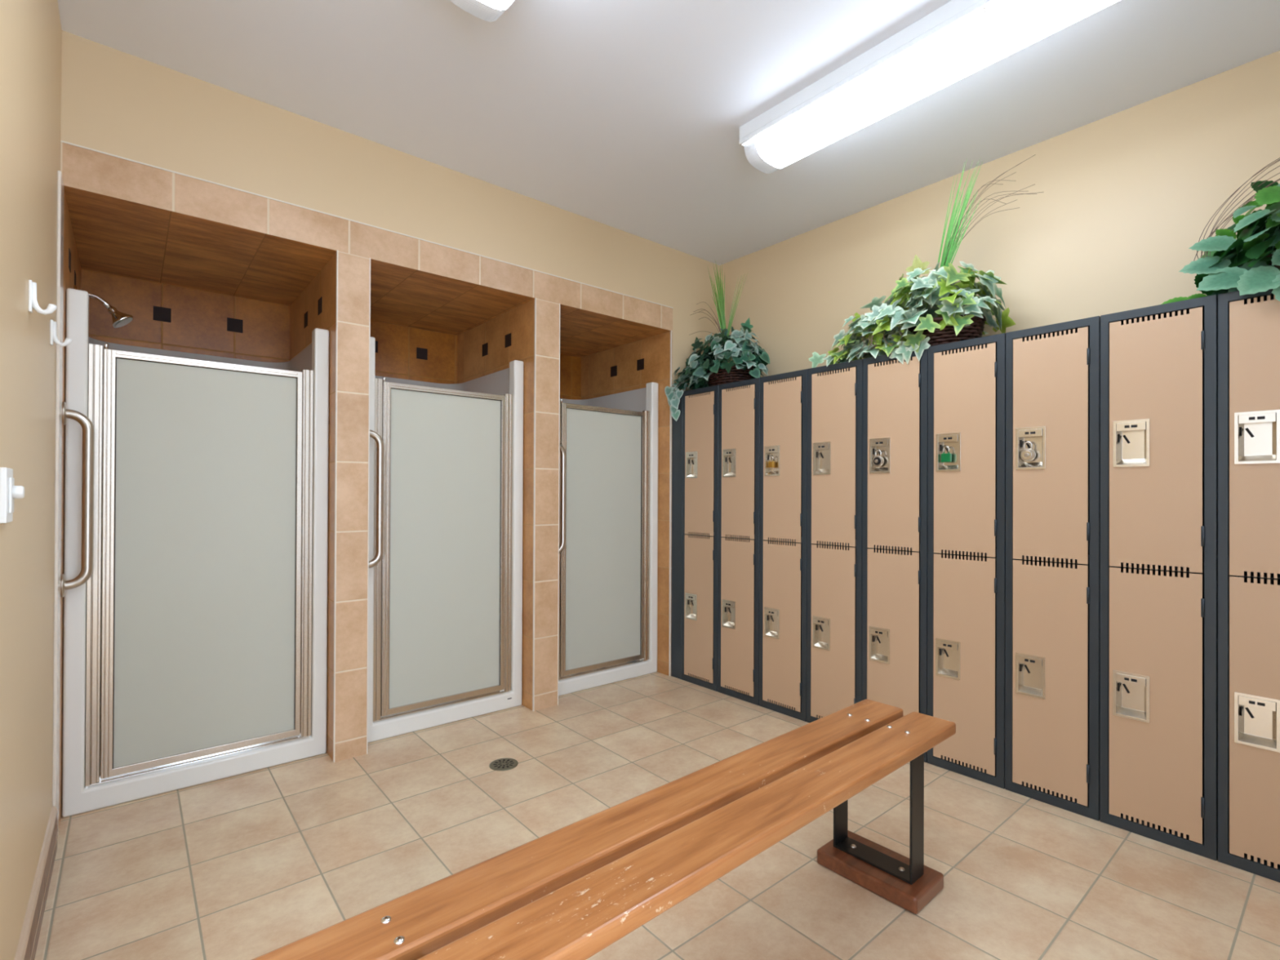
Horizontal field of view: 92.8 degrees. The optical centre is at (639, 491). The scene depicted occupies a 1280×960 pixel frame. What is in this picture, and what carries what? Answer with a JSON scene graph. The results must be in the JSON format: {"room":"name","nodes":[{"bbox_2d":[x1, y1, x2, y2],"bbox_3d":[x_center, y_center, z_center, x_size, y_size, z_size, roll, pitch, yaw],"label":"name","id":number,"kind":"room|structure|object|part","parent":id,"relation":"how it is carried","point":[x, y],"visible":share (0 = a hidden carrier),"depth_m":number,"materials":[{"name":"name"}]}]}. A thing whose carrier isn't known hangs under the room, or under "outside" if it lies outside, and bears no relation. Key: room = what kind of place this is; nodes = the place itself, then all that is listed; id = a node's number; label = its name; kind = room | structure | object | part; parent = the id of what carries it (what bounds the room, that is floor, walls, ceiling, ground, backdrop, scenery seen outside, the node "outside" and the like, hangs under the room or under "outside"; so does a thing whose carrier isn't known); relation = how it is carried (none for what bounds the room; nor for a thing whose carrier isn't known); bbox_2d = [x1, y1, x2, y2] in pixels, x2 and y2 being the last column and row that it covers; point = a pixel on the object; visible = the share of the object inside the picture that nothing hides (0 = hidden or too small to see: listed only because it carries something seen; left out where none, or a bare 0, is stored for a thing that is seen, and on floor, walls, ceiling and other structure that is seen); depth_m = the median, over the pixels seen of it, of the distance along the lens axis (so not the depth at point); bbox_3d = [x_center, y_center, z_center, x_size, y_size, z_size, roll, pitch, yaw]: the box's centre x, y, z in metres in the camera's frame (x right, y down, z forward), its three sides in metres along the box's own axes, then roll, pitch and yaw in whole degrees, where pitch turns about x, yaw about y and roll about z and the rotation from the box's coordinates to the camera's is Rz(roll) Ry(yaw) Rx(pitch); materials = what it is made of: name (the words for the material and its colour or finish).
{"room":"changing room","nodes":[
{"label":"changing room","id":0,"kind":"room"},
{"bbox_2d":[0,0,80,959],"bbox_3d":[-2.307,-0.211,1.296,1.524,2.718,2.950,0,0,-40],"label":"wall","id":1,"kind":"structure","parent":0,"point":[31,31],"depth_m":1.45,"materials":[{"name":"beige paint"}]},
{"bbox_2d":[0,467,24,523],"bbox_3d":[-1.202,0.007,1.169,0.029,0.104,0.080,0,0,-40],"label":"wall switch","id":2,"kind":"object","parent":1,"relation":"attached to","point":[8,491],"visible":1,"depth_m":1.15,"materials":[{"name":"white plastic"}]},
{"bbox_3d":[-1.207,0.007,1.165,0.014,0.104,0.080,0,0,-40],"label":"plate","id":3,"kind":"part","parent":2,"relation":"part of","materials":[{"name":"white plastic"}]},
{"bbox_3d":[-1.196,0.001,1.174,0.015,0.025,0.025,0,0,-40],"label":"knob","id":4,"kind":"part","parent":2,"relation":"part of","materials":[{"name":"white plastic"}]},
{"bbox_2d":[14,806,57,959],"bbox_3d":[-1.337,1.083,1.310,0.014,0.138,1.727,0,0,-40],"label":"baseboard","id":5,"kind":"structure","parent":1,"relation":"attached to","point":[27,946],"depth_m":1.60,"materials":[{"name":"tile"}]},
{"bbox_2d":[28,280,57,315],"bbox_3d":[-1.427,-0.461,1.458,0.048,0.077,0.018,0,0,-40],"label":"coat hook","id":6,"kind":"object","parent":1,"relation":"attached to","point":[33,302],"visible":1,"depth_m":1.45,"materials":[{"name":"white plastic"}]},
{"bbox_3d":[-1.443,-0.463,1.445,0.006,0.075,0.018,0,0,-40],"label":"plate","id":7,"kind":"part","parent":6,"relation":"part of","materials":[{"name":"white plastic"}]},
{"bbox_2d":[52,170,64,837],"bbox_3d":[-1.928,0.055,2.020,0.009,2.195,0.119,0,0,-40],"label":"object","id":8,"kind":"structure","parent":1,"relation":"attached to","point":[60,255],"depth_m":1.98,"materials":[{"name":"tile"}]},
{"bbox_2d":[49,319,71,346],"bbox_3d":[-1.755,-0.478,1.850,0.048,0.077,0.018,0,0,-40],"label":"coat hook","id":9,"kind":"object","parent":1,"relation":"attached to","point":[53,337],"visible":1,"depth_m":1.84,"materials":[{"name":"white plastic"}]},
{"bbox_3d":[-1.771,-0.479,1.837,0.006,0.075,0.018,0,0,-40],"label":"plate","id":10,"kind":"part","parent":9,"relation":"part of","materials":[{"name":"white plastic"}]},
{"bbox_2d":[60,401,94,597],"bbox_3d":[-1.967,0.027,2.135,0.081,0.676,0.080,0,0,-40],"label":"grab bar","id":11,"kind":"object","parent":1,"relation":"attached to","point":[88,432],"visible":1,"depth_m":2.14,"materials":[{"name":"silver metal"}]},
{"bbox_2d":[73,284,133,328],"bbox_3d":[-2.240,-0.770,2.552,0.189,0.154,0.084,0,0,-40],"label":"showerhead","id":12,"kind":"object","parent":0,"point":[119,319],"visible":0.84,"depth_m":2.56,"materials":[{"name":"silver metal"}]},
{"bbox_3d":[-2.268,-0.793,2.536,0.124,0.066,0.019,0,0,-40],"label":"arm","id":13,"kind":"part","parent":12,"relation":"part of","materials":[{"name":"silver metal"}]},
{"bbox_2d":[289,250,369,762],"bbox_3d":[-1.577,0.062,3.043,0.137,2.192,1.009,0,0,-40],"label":"partition wall","id":14,"kind":"structure","parent":0,"point":[315,307],"depth_m":2.67,"materials":[{"name":"tile"}]},
{"bbox_2d":[368,429,383,568],"bbox_3d":[-1.208,0.033,2.771,0.081,0.676,0.080,0,0,-40],"label":"grab bar","id":15,"kind":"object","parent":14,"relation":"attached to","point":[379,441],"visible":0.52,"depth_m":2.77,"materials":[{"name":"silver metal"}]},
{"bbox_2d":[80,268,581,399],"bbox_3d":[-1.560,0.066,3.779,2.830,2.192,0.102,0,0,-40],"label":"wall","id":16,"kind":"structure","parent":0,"point":[167,317],"depth_m":3.21,"materials":[{"name":"tile"}]},
{"bbox_2d":[60,142,672,357],"bbox_3d":[-1.232,-1.103,3.398,2.830,0.145,1.109,0,0,-40],"label":"tiled wall","id":17,"kind":"structure","parent":0,"point":[129,219],"depth_m":2.76,"materials":[{"name":"tile"}]},
{"bbox_2d":[60,140,673,308],"bbox_3d":[-0.878,-1.177,2.977,2.832,0.005,0.016,0,0,-40],"label":"trim","id":18,"kind":"structure","parent":17,"relation":"attached to","point":[62,141],"depth_m":2.58,"materials":[{"name":"beige tile"}]},
{"bbox_2d":[61,30,719,391],"bbox_3d":[-1.069,-0.196,3.536,3.269,2.718,1.106,0,0,-40],"label":"wall","id":19,"kind":"structure","parent":0,"point":[115,102],"depth_m":2.64,"materials":[{"name":"beige paint"}]},
{"bbox_2d":[333,249,337,762],"bbox_3d":[-1.306,0.061,2.616,0.004,2.194,0.012,0,0,-40],"label":"trim","id":20,"kind":"structure","parent":19,"relation":"attached to","point":[336,318],"depth_m":2.61,"materials":[{"name":"beige tile"}]},
{"bbox_2d":[366,257,370,754],"bbox_3d":[-1.204,0.061,2.702,0.004,2.194,0.012,0,0,-40],"label":"trim","id":21,"kind":"structure","parent":19,"relation":"attached to","point":[370,258],"depth_m":2.70,"materials":[{"name":"beige tile"}]},
{"bbox_2d":[532,297,536,711],"bbox_3d":[-0.561,0.067,3.240,0.004,2.194,0.012,0,0,-40],"label":"trim","id":22,"kind":"structure","parent":19,"relation":"attached to","point":[535,332],"depth_m":3.24,"materials":[{"name":"beige tile"}]},
{"bbox_2d":[557,303,559,705],"bbox_3d":[-0.446,0.067,3.336,0.004,2.194,0.012,0,0,-40],"label":"trim","id":23,"kind":"structure","parent":19,"relation":"attached to","point":[559,304],"depth_m":3.33,"materials":[{"name":"beige tile"}]},
{"bbox_2d":[457,298,559,711],"bbox_3d":[-0.826,0.068,3.672,0.154,2.192,1.009,0,0,-40],"label":"partition wall","id":24,"kind":"structure","parent":0,"point":[487,348],"depth_m":3.30,"materials":[{"name":"tile"}]},
{"bbox_2d":[559,444,566,553],"bbox_3d":[-0.450,0.039,3.405,0.081,0.676,0.080,0,0,-40],"label":"grab bar","id":25,"kind":"object","parent":24,"relation":"attached to","point":[562,452],"visible":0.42,"depth_m":3.41,"materials":[{"name":"silver metal"}]},
{"bbox_2d":[581,330,672,675],"bbox_3d":[-0.125,0.074,4.259,0.013,2.192,1.009,0,0,-40],"label":"wall","id":26,"kind":"structure","parent":0,"point":[629,366],"depth_m":3.96,"materials":[{"name":"tile"}]},
{"bbox_2d":[668,330,671,675],"bbox_3d":[0.193,0.072,3.872,0.004,2.194,0.012,0,0,-40],"label":"trim","id":27,"kind":"structure","parent":26,"relation":"attached to","point":[670,446],"depth_m":3.87,"materials":[{"name":"beige tile"}]},
{"bbox_2d":[34,671,1279,959],"bbox_3d":[-0.068,1.207,1.148,4.984,0.100,6.050,0,0,-40],"label":"floor","id":28,"kind":"structure","parent":0,"point":[250,865],"depth_m":1.91,"materials":[{"name":"tile"}]},
{"bbox_2d":[62,288,328,817],"bbox_3d":[-1.989,0.217,2.764,0.852,1.876,0.880,0,0,-40],"label":"shower door","id":29,"kind":"structure","parent":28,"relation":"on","point":[195,640],"depth_m":2.42,"materials":[{"name":"grey glass"}]},
{"bbox_3d":[-1.726,0.265,2.449,0.650,1.576,0.027,0,0,-40],"label":"door","id":30,"kind":"part","parent":29,"relation":"part of","materials":[{"name":"white glass"}]},
{"bbox_3d":[-1.723,0.264,2.455,0.605,1.530,0.005,0,0,-40],"label":"glass pane","id":31,"kind":"part","parent":29,"relation":"part of","materials":[{"name":"white glass"}]},
{"bbox_2d":[367,337,523,742],"bbox_3d":[-1.237,0.223,3.393,0.833,1.876,0.882,0,0,-40],"label":"shower door","id":32,"kind":"structure","parent":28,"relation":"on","point":[445,607],"depth_m":3.07,"materials":[{"name":"white glass"}]},
{"bbox_3d":[-0.975,0.271,3.079,0.631,1.576,0.027,0,0,-40],"label":"door","id":33,"kind":"part","parent":32,"relation":"part of","materials":[{"name":"grey glass"}]},
{"bbox_3d":[-0.971,0.270,3.085,0.586,1.530,0.005,0,0,-40],"label":"glass pane","id":34,"kind":"part","parent":32,"relation":"part of","materials":[{"name":"white glass"}]},
{"bbox_2d":[488,758,518,770],"bbox_3d":[-0.580,1.159,2.594,0.120,0.004,0.120,0,0,-40],"label":"floor drain","id":35,"kind":"object","parent":28,"relation":"on","point":[501,764],"visible":1,"depth_m":2.59,"materials":[{"name":"metal"}]},
{"bbox_2d":[251,698,955,959],"bbox_3d":[0.175,0.926,1.372,1.838,0.464,0.315,0,0,-41],"label":"bench","id":36,"kind":"object","parent":28,"relation":"on","point":[572,891],"visible":1,"depth_m":1.22,"materials":[{"name":"brown wood"}]},
{"bbox_3d":[0.719,0.929,1.851,0.076,0.376,0.250,0,0,-41],"label":"leg frame","id":37,"kind":"part","parent":36,"relation":"part of","materials":[{"name":"black metal"}]},
{"bbox_2d":[558,382,657,696],"bbox_3d":[-0.481,0.229,4.026,0.829,1.876,0.880,0,0,-40],"label":"shower door","id":38,"kind":"structure","parent":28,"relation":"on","point":[608,561],"depth_m":3.75,"materials":[{"name":"white glass"}]},
{"bbox_3d":[-0.215,0.276,3.718,0.582,1.530,0.005,0,0,-40],"label":"glass pane","id":39,"kind":"part","parent":38,"relation":"part of","materials":[{"name":"white glass"}]},
{"bbox_2d":[671,395,682,679],"bbox_3d":[0.399,0.274,3.979,0.439,1.793,0.093,0,0,-40],"label":"filler panel","id":40,"kind":"object","parent":28,"relation":"on","point":[677,426],"visible":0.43,"depth_m":3.83,"materials":[{"name":"paint"}]},
{"bbox_2d":[681,385,718,691],"bbox_3d":[0.522,0.274,3.822,0.450,1.794,0.302,0,0,-40],"label":"locker","id":41,"kind":"object","parent":28,"relation":"on","point":[700,517],"visible":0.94,"depth_m":3.69,"materials":[{"name":"metal"}]},
{"bbox_3d":[0.321,0.702,3.735,0.034,0.157,0.100,0,0,-40],"label":"recessed handle","id":42,"kind":"part","parent":41,"relation":"part of","materials":[{"name":"silver metal"}]},
{"bbox_3d":[0.325,-0.164,3.739,0.034,0.161,0.100,0,0,-40],"label":"recessed handle","id":43,"kind":"part","parent":41,"relation":"part of","materials":[{"name":"silver metal"}]},
{"bbox_3d":[0.353,0.698,3.684,0.002,0.863,0.242,0,0,-40],"label":"door","id":44,"kind":"part","parent":41,"relation":"part of","materials":[{"name":"paint"}]},
{"bbox_3d":[0.357,-0.165,3.688,0.002,0.854,0.242,0,0,-40],"label":"door","id":45,"kind":"part","parent":41,"relation":"part of","materials":[{"name":"paint"}]},
{"bbox_2d":[664,262,769,421],"bbox_3d":[0.531,-0.950,3.769,0.634,1.034,0.449,0,0,44],"label":"plant","id":46,"kind":"object","parent":41,"relation":"on","point":[713,367],"visible":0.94,"depth_m":3.69,"materials":[{"name":"plant"}]},
{"bbox_2d":[706,362,753,386],"bbox_3d":[0.547,-0.692,3.739,0.257,0.139,0.327,0,0,-40],"label":"basket","id":47,"kind":"object","parent":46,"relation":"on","point":[735,375],"depth_m":3.64,"materials":[{"name":"wicker"}]},
{"bbox_2d":[717,377,759,705],"bbox_3d":[0.718,0.273,3.588,0.450,1.794,0.302,0,0,-40],"label":"locker","id":48,"kind":"object","parent":28,"relation":"on","point":[739,402],"visible":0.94,"depth_m":3.45,"materials":[{"name":"metal"}]},
{"bbox_3d":[0.517,0.702,3.501,0.034,0.157,0.100,0,0,-40],"label":"recessed handle","id":49,"kind":"part","parent":48,"relation":"part of","materials":[{"name":"silver metal"}]},
{"bbox_3d":[0.520,-0.164,3.505,0.034,0.161,0.100,0,0,-40],"label":"recessed handle","id":50,"kind":"part","parent":48,"relation":"part of","materials":[{"name":"silver metal"}]},
{"bbox_3d":[0.549,0.698,3.450,0.002,0.863,0.242,0,0,-40],"label":"door","id":51,"kind":"part","parent":48,"relation":"part of","materials":[{"name":"paint"}]},
{"bbox_3d":[0.553,-0.165,3.454,0.002,0.854,0.242,0,0,-40],"label":"door","id":52,"kind":"part","parent":48,"relation":"part of","materials":[{"name":"paint"}]},
{"bbox_2d":[759,368,807,721],"bbox_3d":[0.914,0.273,3.354,0.450,1.794,0.302,0,0,-40],"label":"locker","id":53,"kind":"object","parent":28,"relation":"on","point":[783,522],"visible":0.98,"depth_m":3.21,"materials":[{"name":"metal"}]},
{"bbox_2d":[768,455,774,467],"bbox_3d":[0.706,-0.161,3.276,0.016,0.064,0.033,0,0,-40],"label":"padlock","id":54,"kind":"object","parent":53,"relation":"hanging from","point":[771,464],"visible":1,"depth_m":3.27,"materials":[{"name":"gold metal"}]},
{"bbox_3d":[0.713,0.702,3.267,0.034,0.157,0.100,0,0,-40],"label":"recessed handle","id":55,"kind":"part","parent":53,"relation":"part of","materials":[{"name":"silver metal"}]},
{"bbox_3d":[0.716,-0.165,3.271,0.034,0.161,0.100,0,0,-40],"label":"recessed handle","id":56,"kind":"part","parent":53,"relation":"part of","materials":[{"name":"silver metal"}]},
{"bbox_3d":[0.745,0.697,3.216,0.002,0.863,0.242,0,0,-40],"label":"door","id":57,"kind":"part","parent":53,"relation":"part of","materials":[{"name":"paint"}]},
{"bbox_3d":[0.749,-0.166,3.220,0.002,0.854,0.242,0,0,-40],"label":"door","id":58,"kind":"part","parent":53,"relation":"part of","materials":[{"name":"paint"}]},
{"bbox_2d":[806,359,862,723],"bbox_3d":[1.110,0.273,3.120,0.450,1.794,0.302,0,0,-40],"label":"locker","id":59,"kind":"object","parent":28,"relation":"on","point":[835,396],"visible":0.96,"depth_m":2.98,"materials":[{"name":"metal"}]},
{"bbox_3d":[0.908,0.701,3.033,0.034,0.157,0.100,0,0,-40],"label":"recessed handle","id":60,"kind":"part","parent":59,"relation":"part of","materials":[{"name":"silver metal"}]},
{"bbox_3d":[0.912,-0.165,3.037,0.034,0.161,0.100,0,0,-40],"label":"recessed handle","id":61,"kind":"part","parent":59,"relation":"part of","materials":[{"name":"silver metal"}]},
{"bbox_3d":[0.941,0.697,2.982,0.002,0.863,0.242,0,0,-40],"label":"door","id":62,"kind":"part","parent":59,"relation":"part of","materials":[{"name":"paint"}]},
{"bbox_3d":[0.944,-0.166,2.986,0.002,0.854,0.242,0,0,-40],"label":"door","id":63,"kind":"part","parent":59,"relation":"part of","materials":[{"name":"paint"}]},
{"bbox_2d":[862,348,928,762],"bbox_3d":[1.306,0.273,2.887,0.450,1.794,0.302,0,0,-40],"label":"locker","id":64,"kind":"object","parent":28,"relation":"on","point":[895,393],"visible":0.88,"depth_m":2.74,"materials":[{"name":"metal"}]},
{"bbox_2d":[872,449,884,466],"bbox_3d":[1.093,-0.155,2.804,0.032,0.078,0.049,0,0,-40],"label":"padlock","id":65,"kind":"object","parent":64,"relation":"hanging from","point":[877,460],"visible":1,"depth_m":2.80,"materials":[{"name":"silver metal"}]},
{"bbox_3d":[1.104,0.701,2.800,0.034,0.157,0.100,0,0,-40],"label":"recessed handle","id":66,"kind":"part","parent":64,"relation":"part of","materials":[{"name":"silver metal"}]},
{"bbox_3d":[1.108,-0.165,2.803,0.034,0.161,0.100,0,0,-40],"label":"recessed handle","id":67,"kind":"part","parent":64,"relation":"part of","materials":[{"name":"silver metal"}]},
{"bbox_3d":[1.137,0.697,2.748,0.002,0.863,0.242,0,0,-40],"label":"door","id":68,"kind":"part","parent":64,"relation":"part of","materials":[{"name":"paint"}]},
{"bbox_3d":[1.140,-0.166,2.752,0.002,0.854,0.242,0,0,-40],"label":"door","id":69,"kind":"part","parent":64,"relation":"part of","materials":[{"name":"paint"}]},
{"bbox_2d":[808,154,1044,373],"bbox_3d":[1.264,-1.008,2.857,0.527,0.896,0.977,0,0,-40],"label":"plant","id":70,"kind":"object","parent":64,"relation":"on","point":[920,313],"visible":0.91,"depth_m":2.69,"materials":[{"name":"plant"}]},
{"bbox_2d":[907,314,986,346],"bbox_3d":[1.368,-0.690,2.757,0.277,0.134,0.357,0,0,-40],"label":"basket","id":71,"kind":"object","parent":70,"relation":"on","point":[972,326],"depth_m":2.63,"materials":[{"name":"wicker"}]},
{"bbox_2d":[927,333,1005,788],"bbox_3d":[1.502,0.273,2.653,0.450,1.794,0.302,0,0,-40],"label":"locker","id":72,"kind":"object","parent":28,"relation":"on","point":[966,494],"visible":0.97,"depth_m":2.51,"materials":[{"name":"metal"}]},
{"bbox_2d":[941,445,951,462],"bbox_3d":[1.293,-0.159,2.574,0.018,0.069,0.039,0,0,-40],"label":"padlock","id":73,"kind":"object","parent":72,"relation":"hanging from","point":[945,457],"visible":1,"depth_m":2.57,"materials":[{"name":"green metal"}]},
{"bbox_3d":[1.300,0.701,2.566,0.034,0.157,0.100,0,0,-40],"label":"recessed handle","id":74,"kind":"part","parent":72,"relation":"part of","materials":[{"name":"silver metal"}]},
{"bbox_3d":[1.304,-0.165,2.569,0.034,0.161,0.100,0,0,-40],"label":"recessed handle","id":75,"kind":"part","parent":72,"relation":"part of","materials":[{"name":"silver metal"}]},
{"bbox_3d":[1.332,0.697,2.515,0.002,0.863,0.242,0,0,-40],"label":"door","id":76,"kind":"part","parent":72,"relation":"part of","materials":[{"name":"paint"}]},
{"bbox_3d":[1.336,-0.166,2.518,0.002,0.854,0.242,0,0,-40],"label":"door","id":77,"kind":"part","parent":72,"relation":"part of","materials":[{"name":"paint"}]},
{"bbox_2d":[1004,315,1100,821],"bbox_3d":[1.697,0.272,2.419,0.450,1.794,0.302,0,0,-40],"label":"locker","id":78,"kind":"object","parent":28,"relation":"on","point":[1052,629],"visible":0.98,"depth_m":2.27,"materials":[{"name":"paint"}]},
{"bbox_2d":[1020,440,1035,461],"bbox_3d":[1.484,-0.155,2.337,0.032,0.078,0.049,0,0,-40],"label":"padlock","id":79,"kind":"object","parent":78,"relation":"hanging from","point":[1026,455],"visible":1,"depth_m":2.33,"materials":[{"name":"silver metal"}]},
{"bbox_3d":[1.496,0.701,2.332,0.034,0.157,0.100,0,0,-40],"label":"recessed handle","id":80,"kind":"part","parent":78,"relation":"part of","materials":[{"name":"silver metal"}]},
{"bbox_3d":[1.499,-0.165,2.336,0.034,0.161,0.100,0,0,-40],"label":"recessed handle","id":81,"kind":"part","parent":78,"relation":"part of","materials":[{"name":"silver metal"}]},
{"bbox_3d":[1.528,0.697,2.281,0.002,0.863,0.242,0,0,-40],"label":"door","id":82,"kind":"part","parent":78,"relation":"part of","materials":[{"name":"paint"}]},
{"bbox_3d":[1.532,-0.166,2.284,0.002,0.854,0.242,0,0,-40],"label":"door","id":83,"kind":"part","parent":78,"relation":"part of","materials":[{"name":"paint"}]},
{"bbox_2d":[1099,294,1217,861],"bbox_3d":[1.893,0.272,2.185,0.450,1.794,0.302,0,0,-40],"label":"locker","id":84,"kind":"object","parent":28,"relation":"on","point":[1158,683],"visible":0.98,"depth_m":2.04,"materials":[{"name":"paint"}]},
{"bbox_3d":[1.692,0.701,2.098,0.034,0.157,0.100,0,0,-40],"label":"recessed handle","id":85,"kind":"part","parent":84,"relation":"part of","materials":[{"name":"silver metal"}]},
{"bbox_3d":[1.695,-0.165,2.102,0.034,0.161,0.100,0,0,-40],"label":"recessed handle","id":86,"kind":"part","parent":84,"relation":"part of","materials":[{"name":"silver metal"}]},
{"bbox_3d":[1.724,0.697,2.047,0.002,0.863,0.242,0,0,-40],"label":"door","id":87,"kind":"part","parent":84,"relation":"part of","materials":[{"name":"paint"}]},
{"bbox_3d":[1.728,-0.167,2.051,0.002,0.854,0.242,0,0,-40],"label":"door","id":88,"kind":"part","parent":84,"relation":"part of","materials":[{"name":"paint"}]},
{"bbox_2d":[1217,288,1279,882],"bbox_3d":[2.089,0.272,1.951,0.450,1.794,0.302,0,0,-40],"label":"locker","id":89,"kind":"object","parent":28,"relation":"on","point":[1249,324],"visible":0.98,"depth_m":1.88,"materials":[{"name":"paint"}]},
{"bbox_2d":[1161,157,1279,304],"bbox_3d":[2.054,-0.809,1.953,0.463,0.522,0.590,0,0,-40],"label":"plant","id":90,"kind":"object","parent":89,"relation":"on","point":[1250,263],"visible":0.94,"depth_m":1.95,"materials":[{"name":"plant"}]},
{"bbox_2d":[1266,253,1279,268],"bbox_3d":[2.096,-0.686,1.912,0.256,0.124,0.237,0,0,-40],"label":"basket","id":91,"kind":"object","parent":90,"relation":"on","point":[1268,263],"depth_m":1.90,"materials":[{"name":"wicker"}]},
{"bbox_3d":[1.920,0.696,1.813,0.002,0.863,0.242,0,0,-40],"label":"door","id":92,"kind":"part","parent":89,"relation":"part of","materials":[{"name":"paint"}]},
{"bbox_3d":[1.923,-0.167,1.817,0.002,0.854,0.242,0,0,-40],"label":"door","id":93,"kind":"part","parent":89,"relation":"part of","materials":[{"name":"paint"}]},
{"bbox_3d":[1.887,0.700,1.864,0.034,0.157,0.100,0,0,-40],"label":"recessed handle","id":94,"kind":"part","parent":89,"relation":"part of","materials":[{"name":"silver metal"}]},
{"bbox_3d":[1.891,-0.166,1.868,0.034,0.161,0.100,0,0,-40],"label":"recessed handle","id":95,"kind":"part","parent":89,"relation":"part of","materials":[{"name":"silver metal"}]},
{"bbox_2d":[57,0,1279,265],"bbox_3d":[-0.281,-1.611,1.429,4.984,0.100,5.350,0,0,-40],"label":"ceiling","id":96,"kind":"structure","parent":0,"point":[628,116],"depth_m":2.30,"materials":[{"name":"paint"}]},
{"bbox_2d":[449,0,514,22],"bbox_3d":[-0.082,-1.486,1.299,0.242,0.150,1.335,0,0,-40],"label":"ceiling light","id":97,"kind":"object","parent":96,"relation":"attached to","point":[490,11],"visible":1,"depth_m":1.78,"materials":[{"name":"white plastic"}]},
{"bbox_2d":[739,0,1119,173],"bbox_3d":[0.945,-1.478,2.162,0.242,0.150,1.340,0,0,-40],"label":"ceiling light","id":98,"kind":"object","parent":96,"relation":"attached to","point":[959,38],"visible":1,"depth_m":2.10,"materials":[{"name":"white plastic"}]},
{"bbox_2d":[719,50,1279,377],"bbox_3d":[1.585,-0.188,2.990,0.100,2.718,5.350,0,0,-40],"label":"wall","id":99,"kind":"structure","parent":0,"point":[1122,207],"depth_m":2.63,"materials":[{"name":"beige paint"}]}
]}

